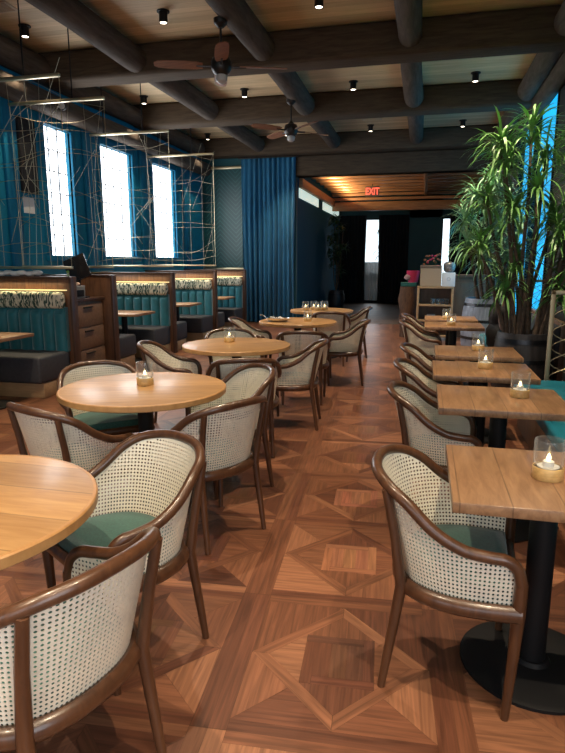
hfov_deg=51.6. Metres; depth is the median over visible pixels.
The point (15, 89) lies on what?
ceiling beam
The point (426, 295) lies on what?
shelf unit
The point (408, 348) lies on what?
armchair
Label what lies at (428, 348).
armchair
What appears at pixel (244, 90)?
ceiling spotlight
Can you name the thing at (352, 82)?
ceiling spotlight
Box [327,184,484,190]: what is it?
ceiling beam
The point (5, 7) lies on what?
ceiling vent
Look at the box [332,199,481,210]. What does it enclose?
ceiling beam
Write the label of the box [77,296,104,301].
countertop
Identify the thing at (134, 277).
wall
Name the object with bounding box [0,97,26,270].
trim
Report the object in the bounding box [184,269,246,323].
wall
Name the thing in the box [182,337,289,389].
round table
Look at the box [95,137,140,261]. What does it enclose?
window
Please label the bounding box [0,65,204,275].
wall
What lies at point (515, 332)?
dracaena plant
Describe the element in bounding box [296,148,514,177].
ceiling beam
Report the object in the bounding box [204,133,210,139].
ceiling spotlight
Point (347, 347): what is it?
armchair
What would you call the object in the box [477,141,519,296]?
wall
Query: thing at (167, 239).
window
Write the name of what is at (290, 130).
ceiling fan
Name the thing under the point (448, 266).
bag
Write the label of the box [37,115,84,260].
window
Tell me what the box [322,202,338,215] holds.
window
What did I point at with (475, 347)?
candle holder
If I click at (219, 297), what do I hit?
table
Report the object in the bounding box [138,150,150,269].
trim
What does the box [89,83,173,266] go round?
screen
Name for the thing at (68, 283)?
wall
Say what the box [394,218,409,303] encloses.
wall
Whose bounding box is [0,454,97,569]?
round table
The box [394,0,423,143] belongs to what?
ceiling beam
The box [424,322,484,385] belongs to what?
square table
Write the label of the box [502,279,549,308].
lattice screen
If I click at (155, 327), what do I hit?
bench
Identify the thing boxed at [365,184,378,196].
exit sign
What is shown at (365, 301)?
door
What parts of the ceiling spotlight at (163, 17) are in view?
mounting plate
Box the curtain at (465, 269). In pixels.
[448,213,480,273]
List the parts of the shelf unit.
panel, shelf, panel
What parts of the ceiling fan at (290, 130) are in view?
blade, blade, motor, lamp shade, blade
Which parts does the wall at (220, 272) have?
panel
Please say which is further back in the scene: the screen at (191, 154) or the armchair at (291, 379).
the screen at (191, 154)
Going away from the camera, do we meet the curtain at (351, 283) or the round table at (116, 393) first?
the round table at (116, 393)
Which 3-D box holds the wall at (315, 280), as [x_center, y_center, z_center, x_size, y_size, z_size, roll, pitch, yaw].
[1.197,-4.137,18.150,0.120,4.150,7.650,3,11,13]
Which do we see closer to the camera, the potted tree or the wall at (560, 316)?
the wall at (560, 316)
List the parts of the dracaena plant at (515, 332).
stem, stem, stem, stem, stem, stem, stem, stem, stem, stem, stem, stem, stem, stem, stem, stem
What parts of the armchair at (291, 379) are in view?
leg, seat, cane panel, seat frame, cane panel, rail, leg, cane panel, leg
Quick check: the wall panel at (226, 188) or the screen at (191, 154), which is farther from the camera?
the wall panel at (226, 188)
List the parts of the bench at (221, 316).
seat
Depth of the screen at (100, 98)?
7.58 m
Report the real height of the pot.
0.230 m
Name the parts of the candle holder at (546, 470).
candle plate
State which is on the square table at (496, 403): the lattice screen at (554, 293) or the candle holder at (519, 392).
the candle holder at (519, 392)
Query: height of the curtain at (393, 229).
3.130 m
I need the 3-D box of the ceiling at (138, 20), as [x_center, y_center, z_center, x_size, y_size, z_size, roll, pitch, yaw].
[-0.579,-3.958,4.867,7.500,0.100,18.900,3,11,13]
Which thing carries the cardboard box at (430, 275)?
on the shelf unit
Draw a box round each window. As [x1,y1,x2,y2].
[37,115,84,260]
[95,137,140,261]
[149,158,181,261]
[299,188,318,206]
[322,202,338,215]
[515,90,560,311]
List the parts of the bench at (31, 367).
seat, backrest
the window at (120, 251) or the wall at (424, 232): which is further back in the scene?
the wall at (424, 232)
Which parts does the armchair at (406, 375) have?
leg, cane panel, cane panel, rail, cane panel, seat frame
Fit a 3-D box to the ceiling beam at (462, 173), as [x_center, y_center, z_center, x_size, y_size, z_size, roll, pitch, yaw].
[3.187,-5.310,15.398,4.900,0.070,0.140,3,11,13]
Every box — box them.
[420,265,441,285]
[441,272,455,286]
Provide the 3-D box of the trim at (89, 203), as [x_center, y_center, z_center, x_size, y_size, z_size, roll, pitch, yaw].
[-3.205,-3.027,9.743,0.050,2.500,0.260,3,11,13]
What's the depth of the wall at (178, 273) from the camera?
11.63 m
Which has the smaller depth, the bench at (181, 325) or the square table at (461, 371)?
the square table at (461, 371)
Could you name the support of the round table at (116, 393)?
on the floor
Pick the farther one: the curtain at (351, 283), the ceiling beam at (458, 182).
the curtain at (351, 283)
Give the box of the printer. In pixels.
[77,286,85,298]
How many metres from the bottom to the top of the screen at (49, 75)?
2.980 m
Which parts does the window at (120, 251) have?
pane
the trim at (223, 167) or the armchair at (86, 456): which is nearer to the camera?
the armchair at (86, 456)
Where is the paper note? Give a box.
[23,197,34,213]
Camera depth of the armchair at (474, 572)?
1.96 m
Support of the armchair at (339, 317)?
on the floor
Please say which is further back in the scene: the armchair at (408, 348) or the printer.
the printer
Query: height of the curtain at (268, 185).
3.900 m
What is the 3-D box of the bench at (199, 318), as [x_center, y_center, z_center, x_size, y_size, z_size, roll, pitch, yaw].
[-2.142,-1.327,11.518,1.420,1.182,0.608,3,11,13]
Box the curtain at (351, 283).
[340,215,366,302]
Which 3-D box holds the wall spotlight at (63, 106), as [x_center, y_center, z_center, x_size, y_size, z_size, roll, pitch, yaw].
[-3.276,-3.910,8.450,0.298,0.138,0.191,-2,11,-10]
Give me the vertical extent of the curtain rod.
0.028 m
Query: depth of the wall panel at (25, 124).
8.14 m
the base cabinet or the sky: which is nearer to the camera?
the base cabinet
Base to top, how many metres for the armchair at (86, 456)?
0.809 m
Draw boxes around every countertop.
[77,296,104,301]
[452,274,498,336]
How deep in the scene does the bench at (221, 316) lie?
12.17 m
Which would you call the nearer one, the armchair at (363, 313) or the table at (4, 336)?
the table at (4, 336)
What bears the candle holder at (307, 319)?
on the round table at (297, 323)
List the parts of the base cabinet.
drawer, drawer, drawer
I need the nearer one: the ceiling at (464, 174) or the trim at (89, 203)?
the trim at (89, 203)
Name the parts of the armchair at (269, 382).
leg, leg, cane panel, seat frame, cane panel, rail, cane panel, leg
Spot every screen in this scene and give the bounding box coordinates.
[0,0,72,268]
[8,28,113,274]
[63,253,90,297]
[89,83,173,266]
[147,128,215,265]
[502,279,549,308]
[544,290,564,380]
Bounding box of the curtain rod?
[238,155,297,158]
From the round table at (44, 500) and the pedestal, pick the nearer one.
the round table at (44, 500)
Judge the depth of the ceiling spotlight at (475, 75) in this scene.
9.10 m
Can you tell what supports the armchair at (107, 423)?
on the floor
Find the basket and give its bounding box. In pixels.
[261,314,288,321]
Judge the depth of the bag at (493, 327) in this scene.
6.86 m
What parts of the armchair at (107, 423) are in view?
cane panel, cane panel, rail, seat, seat frame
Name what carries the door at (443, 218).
in the wall at (424, 232)
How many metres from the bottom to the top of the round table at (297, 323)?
0.751 m
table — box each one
[0,332,33,409]
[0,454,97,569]
[56,372,225,513]
[118,310,154,362]
[176,302,201,342]
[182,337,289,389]
[218,296,234,299]
[259,317,336,378]
[290,308,352,358]
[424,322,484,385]
[425,315,477,360]
[432,360,540,445]
[434,345,523,443]
[436,384,564,542]
[446,445,564,715]
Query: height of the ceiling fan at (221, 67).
0.650 m
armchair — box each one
[0,526,166,752]
[6,402,137,483]
[42,429,208,695]
[57,360,154,440]
[137,340,201,434]
[145,395,266,554]
[185,363,275,499]
[205,328,263,387]
[206,357,281,457]
[228,316,271,357]
[275,338,328,430]
[276,331,330,405]
[311,311,350,365]
[327,319,370,385]
[338,306,372,357]
[371,444,528,721]
[387,381,483,525]
[393,357,469,473]
[399,319,441,360]
[400,342,463,432]
[401,313,439,343]
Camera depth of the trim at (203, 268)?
14.82 m
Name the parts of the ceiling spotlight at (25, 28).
mounting plate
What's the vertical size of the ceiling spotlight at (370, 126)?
0.130 m
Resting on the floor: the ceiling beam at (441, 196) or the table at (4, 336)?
the table at (4, 336)
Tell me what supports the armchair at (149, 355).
on the floor
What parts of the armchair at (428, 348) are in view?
leg, rail, cane panel, cane panel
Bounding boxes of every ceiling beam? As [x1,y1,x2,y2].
[0,33,204,155]
[0,69,211,175]
[25,0,264,151]
[37,5,564,88]
[133,79,531,130]
[196,124,497,159]
[205,0,339,148]
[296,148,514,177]
[299,178,334,206]
[312,171,501,178]
[316,174,497,182]
[320,178,487,185]
[324,181,490,187]
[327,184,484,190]
[331,187,483,192]
[332,190,484,196]
[332,195,470,200]
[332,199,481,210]
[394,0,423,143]
[424,174,427,194]
[494,0,564,137]
[508,51,564,145]
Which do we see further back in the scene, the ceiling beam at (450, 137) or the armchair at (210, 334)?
the ceiling beam at (450, 137)
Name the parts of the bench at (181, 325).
seat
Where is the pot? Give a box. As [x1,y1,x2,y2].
[404,271,419,281]
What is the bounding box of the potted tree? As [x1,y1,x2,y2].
[326,213,349,307]
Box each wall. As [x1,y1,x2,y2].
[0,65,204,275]
[0,276,81,382]
[20,274,120,372]
[91,272,177,352]
[145,270,217,337]
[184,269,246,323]
[202,148,487,321]
[297,178,339,317]
[340,189,480,285]
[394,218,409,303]
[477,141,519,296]
[545,85,564,380]
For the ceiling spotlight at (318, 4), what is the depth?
6.45 m
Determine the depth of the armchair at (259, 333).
7.77 m
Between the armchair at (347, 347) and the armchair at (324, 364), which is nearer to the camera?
the armchair at (324, 364)
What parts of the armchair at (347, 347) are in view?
leg, leg, seat, seat frame, cane panel, cane panel, rail, leg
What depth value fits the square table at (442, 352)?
4.89 m
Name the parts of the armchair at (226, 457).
leg, cane panel, seat frame, seat, leg, rail, leg, cane panel, cane panel, leg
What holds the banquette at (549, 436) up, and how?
on the floor
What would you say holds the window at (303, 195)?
in the wall at (315, 280)
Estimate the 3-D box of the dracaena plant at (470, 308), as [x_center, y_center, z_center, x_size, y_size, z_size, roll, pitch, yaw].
[3.182,-1.734,9.018,1.590,2.941,1.106,0,11,0]
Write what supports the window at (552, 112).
in the wall
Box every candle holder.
[136,362,153,385]
[224,328,234,341]
[304,310,311,321]
[442,308,450,319]
[447,313,455,325]
[472,333,484,350]
[478,354,493,368]
[510,373,530,398]
[531,440,564,482]
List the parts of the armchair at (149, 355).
leg, cane panel, leg, cane panel, rail, cane panel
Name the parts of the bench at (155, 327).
backrest, seat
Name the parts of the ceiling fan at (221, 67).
blade, blade, motor, lamp shade, blade, blade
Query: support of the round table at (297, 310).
on the floor
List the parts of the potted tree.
stem, stem, stem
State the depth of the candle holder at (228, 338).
5.58 m
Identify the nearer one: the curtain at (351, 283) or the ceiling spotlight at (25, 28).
the ceiling spotlight at (25, 28)
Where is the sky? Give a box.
[365,219,449,283]
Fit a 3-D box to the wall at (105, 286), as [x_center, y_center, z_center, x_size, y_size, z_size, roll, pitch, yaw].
[-2.963,-0.727,8.049,1.500,1.335,0.120,3,11,13]
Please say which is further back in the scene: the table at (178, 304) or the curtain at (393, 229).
the curtain at (393, 229)
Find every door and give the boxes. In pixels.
[364,218,378,302]
[440,217,449,264]
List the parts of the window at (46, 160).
pane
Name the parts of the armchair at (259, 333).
rail, cane panel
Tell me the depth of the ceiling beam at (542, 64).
8.23 m
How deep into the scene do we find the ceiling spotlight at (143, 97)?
10.39 m
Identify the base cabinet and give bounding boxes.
[77,296,105,379]
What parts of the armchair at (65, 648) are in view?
cane panel, leg, seat, leg, seat frame, rail, cane panel, cane panel, leg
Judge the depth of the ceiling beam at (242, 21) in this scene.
7.24 m
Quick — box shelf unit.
[416,286,453,337]
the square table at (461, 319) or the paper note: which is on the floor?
the square table at (461, 319)
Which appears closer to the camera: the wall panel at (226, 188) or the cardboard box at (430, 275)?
the cardboard box at (430, 275)
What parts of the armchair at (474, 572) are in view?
leg, cane panel, leg, rail, cane panel, cane panel, seat frame, seat, leg, leg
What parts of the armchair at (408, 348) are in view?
leg, cane panel, rail, cane panel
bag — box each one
[443,262,455,272]
[485,306,503,346]
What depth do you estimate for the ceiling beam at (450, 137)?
13.23 m
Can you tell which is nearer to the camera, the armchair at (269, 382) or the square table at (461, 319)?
the armchair at (269, 382)
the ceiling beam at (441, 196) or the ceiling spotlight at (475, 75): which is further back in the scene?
the ceiling beam at (441, 196)
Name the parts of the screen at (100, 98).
frame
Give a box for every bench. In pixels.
[0,289,71,397]
[116,281,170,357]
[119,334,135,370]
[175,278,212,340]
[177,321,186,349]
[217,276,242,327]
[218,312,224,335]
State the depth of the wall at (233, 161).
14.43 m
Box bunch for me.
[423,253,440,264]
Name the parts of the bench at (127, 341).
seat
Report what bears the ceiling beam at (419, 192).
attached to the wall at (315, 280)
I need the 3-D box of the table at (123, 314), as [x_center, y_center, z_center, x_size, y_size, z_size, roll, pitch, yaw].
[-2.703,-0.623,9.043,1.320,0.750,0.660,3,11,13]
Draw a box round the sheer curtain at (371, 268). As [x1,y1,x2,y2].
[364,262,377,299]
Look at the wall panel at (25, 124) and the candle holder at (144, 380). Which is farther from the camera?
the wall panel at (25, 124)
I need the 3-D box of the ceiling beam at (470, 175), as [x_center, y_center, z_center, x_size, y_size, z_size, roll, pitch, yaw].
[3.345,-5.437,16.047,4.900,0.070,0.140,3,11,13]
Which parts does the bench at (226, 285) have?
backrest, seat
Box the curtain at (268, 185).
[241,157,295,321]
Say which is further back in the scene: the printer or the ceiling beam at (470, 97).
the ceiling beam at (470, 97)
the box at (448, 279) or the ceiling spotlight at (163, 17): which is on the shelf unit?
the box at (448, 279)
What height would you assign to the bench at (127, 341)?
1.182 m
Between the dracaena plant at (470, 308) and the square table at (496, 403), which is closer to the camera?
the square table at (496, 403)
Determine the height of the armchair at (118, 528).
0.809 m
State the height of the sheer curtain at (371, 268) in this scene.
1.480 m
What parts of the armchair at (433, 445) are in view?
leg, cane panel, rail, cane panel, cane panel, seat, seat frame, leg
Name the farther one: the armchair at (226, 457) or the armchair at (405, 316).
the armchair at (405, 316)
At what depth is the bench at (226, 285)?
13.46 m
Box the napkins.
[0,270,42,275]
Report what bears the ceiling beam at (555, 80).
attached to the wall at (560, 316)
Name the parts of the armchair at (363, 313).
cane panel, rail, cane panel, leg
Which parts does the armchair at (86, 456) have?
leg, cane panel, cane panel, leg, rail, seat, cane panel, seat frame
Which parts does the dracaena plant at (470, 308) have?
stem, stem, stem, stem, stem, stem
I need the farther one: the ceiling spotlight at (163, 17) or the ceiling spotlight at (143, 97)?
the ceiling spotlight at (143, 97)
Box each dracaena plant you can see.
[438,164,541,345]
[443,102,564,387]
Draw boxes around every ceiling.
[0,0,563,138]
[341,174,483,183]
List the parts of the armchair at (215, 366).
cane panel, leg, seat frame, rail, cane panel, leg, cane panel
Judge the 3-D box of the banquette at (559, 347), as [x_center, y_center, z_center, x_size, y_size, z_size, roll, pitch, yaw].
[3.050,-0.399,7.665,0.720,0.840,2.200,3,11,13]
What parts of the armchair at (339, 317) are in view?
cane panel, rail, leg, cane panel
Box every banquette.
[479,309,564,380]
[514,380,564,452]
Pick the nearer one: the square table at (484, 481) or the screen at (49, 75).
the square table at (484, 481)
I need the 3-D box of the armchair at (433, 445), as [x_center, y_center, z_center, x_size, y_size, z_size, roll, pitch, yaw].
[0.870,0.450,3.417,0.537,0.809,0.604,3,11,13]
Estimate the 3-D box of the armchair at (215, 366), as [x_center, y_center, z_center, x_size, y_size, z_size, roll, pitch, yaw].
[-0.303,0.210,4.641,0.604,0.809,0.537,-2,11,-8]
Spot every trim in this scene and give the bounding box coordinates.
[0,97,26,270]
[81,129,99,270]
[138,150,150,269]
[181,168,189,268]
[203,268,243,268]
[211,166,240,169]
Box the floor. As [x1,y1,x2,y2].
[0,303,564,752]
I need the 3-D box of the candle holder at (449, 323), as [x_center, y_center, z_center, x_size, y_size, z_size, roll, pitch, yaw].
[2.032,-0.684,7.040,0.104,0.140,0.104,-11,15,-43]
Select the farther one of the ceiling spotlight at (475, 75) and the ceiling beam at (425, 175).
the ceiling beam at (425, 175)
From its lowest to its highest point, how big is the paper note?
0.220 m
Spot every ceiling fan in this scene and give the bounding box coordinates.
[154,16,286,86]
[251,98,327,141]
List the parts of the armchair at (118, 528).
leg, cane panel, seat, leg, seat frame, leg, rail, cane panel, cane panel, leg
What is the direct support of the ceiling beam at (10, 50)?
attached to the wall at (32, 260)
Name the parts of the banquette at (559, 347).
seat, backrest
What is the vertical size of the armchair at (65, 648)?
0.809 m
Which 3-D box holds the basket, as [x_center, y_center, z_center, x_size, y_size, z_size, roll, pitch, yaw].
[-0.100,-0.748,7.487,0.386,0.091,0.202,1,11,3]
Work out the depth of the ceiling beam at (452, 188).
18.61 m
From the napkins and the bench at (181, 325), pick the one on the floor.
the bench at (181, 325)
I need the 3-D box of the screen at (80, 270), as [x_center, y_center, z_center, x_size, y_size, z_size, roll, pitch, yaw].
[-2.601,-1.282,7.423,0.405,0.565,0.212,3,11,13]
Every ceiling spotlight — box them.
[18,23,30,38]
[141,95,147,104]
[157,8,169,24]
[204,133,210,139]
[240,88,248,97]
[314,0,322,8]
[349,80,357,90]
[367,124,373,131]
[459,119,466,126]
[471,71,480,82]
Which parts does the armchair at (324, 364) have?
leg, cane panel, rail, seat frame, leg, leg, cane panel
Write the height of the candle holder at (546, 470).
0.140 m
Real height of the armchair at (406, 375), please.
0.809 m
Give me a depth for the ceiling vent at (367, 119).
12.04 m
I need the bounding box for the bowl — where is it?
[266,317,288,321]
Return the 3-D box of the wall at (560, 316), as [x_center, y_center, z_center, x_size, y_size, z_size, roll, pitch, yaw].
[2.913,-1.491,3.975,0.120,4.400,10.100,3,11,13]
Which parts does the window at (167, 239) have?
pane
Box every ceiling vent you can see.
[0,1,19,12]
[362,118,381,120]
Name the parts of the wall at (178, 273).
panel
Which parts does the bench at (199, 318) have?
backrest, seat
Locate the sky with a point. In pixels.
(372, 238)
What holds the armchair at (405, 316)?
on the floor
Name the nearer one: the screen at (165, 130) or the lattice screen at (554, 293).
the lattice screen at (554, 293)
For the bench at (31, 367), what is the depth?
6.85 m
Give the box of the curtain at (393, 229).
[377,215,408,302]
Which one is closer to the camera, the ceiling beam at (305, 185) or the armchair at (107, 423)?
the armchair at (107, 423)
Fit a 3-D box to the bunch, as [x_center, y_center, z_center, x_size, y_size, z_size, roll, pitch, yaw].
[2.894,-2.075,11.338,0.342,0.620,0.243,3,11,13]
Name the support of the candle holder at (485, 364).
on the square table at (461, 371)
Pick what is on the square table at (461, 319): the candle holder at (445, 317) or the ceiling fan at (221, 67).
the candle holder at (445, 317)
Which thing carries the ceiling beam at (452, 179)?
attached to the wall at (315, 280)
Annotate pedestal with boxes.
[398,282,416,336]
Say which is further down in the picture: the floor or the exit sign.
the floor
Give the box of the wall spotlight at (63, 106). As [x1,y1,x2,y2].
[58,103,66,110]
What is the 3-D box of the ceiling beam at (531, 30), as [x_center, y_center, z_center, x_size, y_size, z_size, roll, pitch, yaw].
[0.086,-4.247,7.645,7.300,0.400,0.420,3,11,13]
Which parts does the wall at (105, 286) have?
panel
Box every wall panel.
[15,115,39,194]
[205,169,243,267]
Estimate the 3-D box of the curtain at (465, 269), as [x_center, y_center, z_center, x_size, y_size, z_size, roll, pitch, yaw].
[6.342,-4.113,20.581,1.004,3.130,0.147,3,11,13]
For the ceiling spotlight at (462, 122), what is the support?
attached to the ceiling at (138, 20)
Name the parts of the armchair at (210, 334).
cane panel, rail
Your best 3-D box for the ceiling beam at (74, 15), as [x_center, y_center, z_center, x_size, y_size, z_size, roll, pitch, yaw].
[-2.639,-3.777,5.246,0.356,0.356,18.605,3,11,13]
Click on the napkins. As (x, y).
(6, 272)
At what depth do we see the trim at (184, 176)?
13.61 m

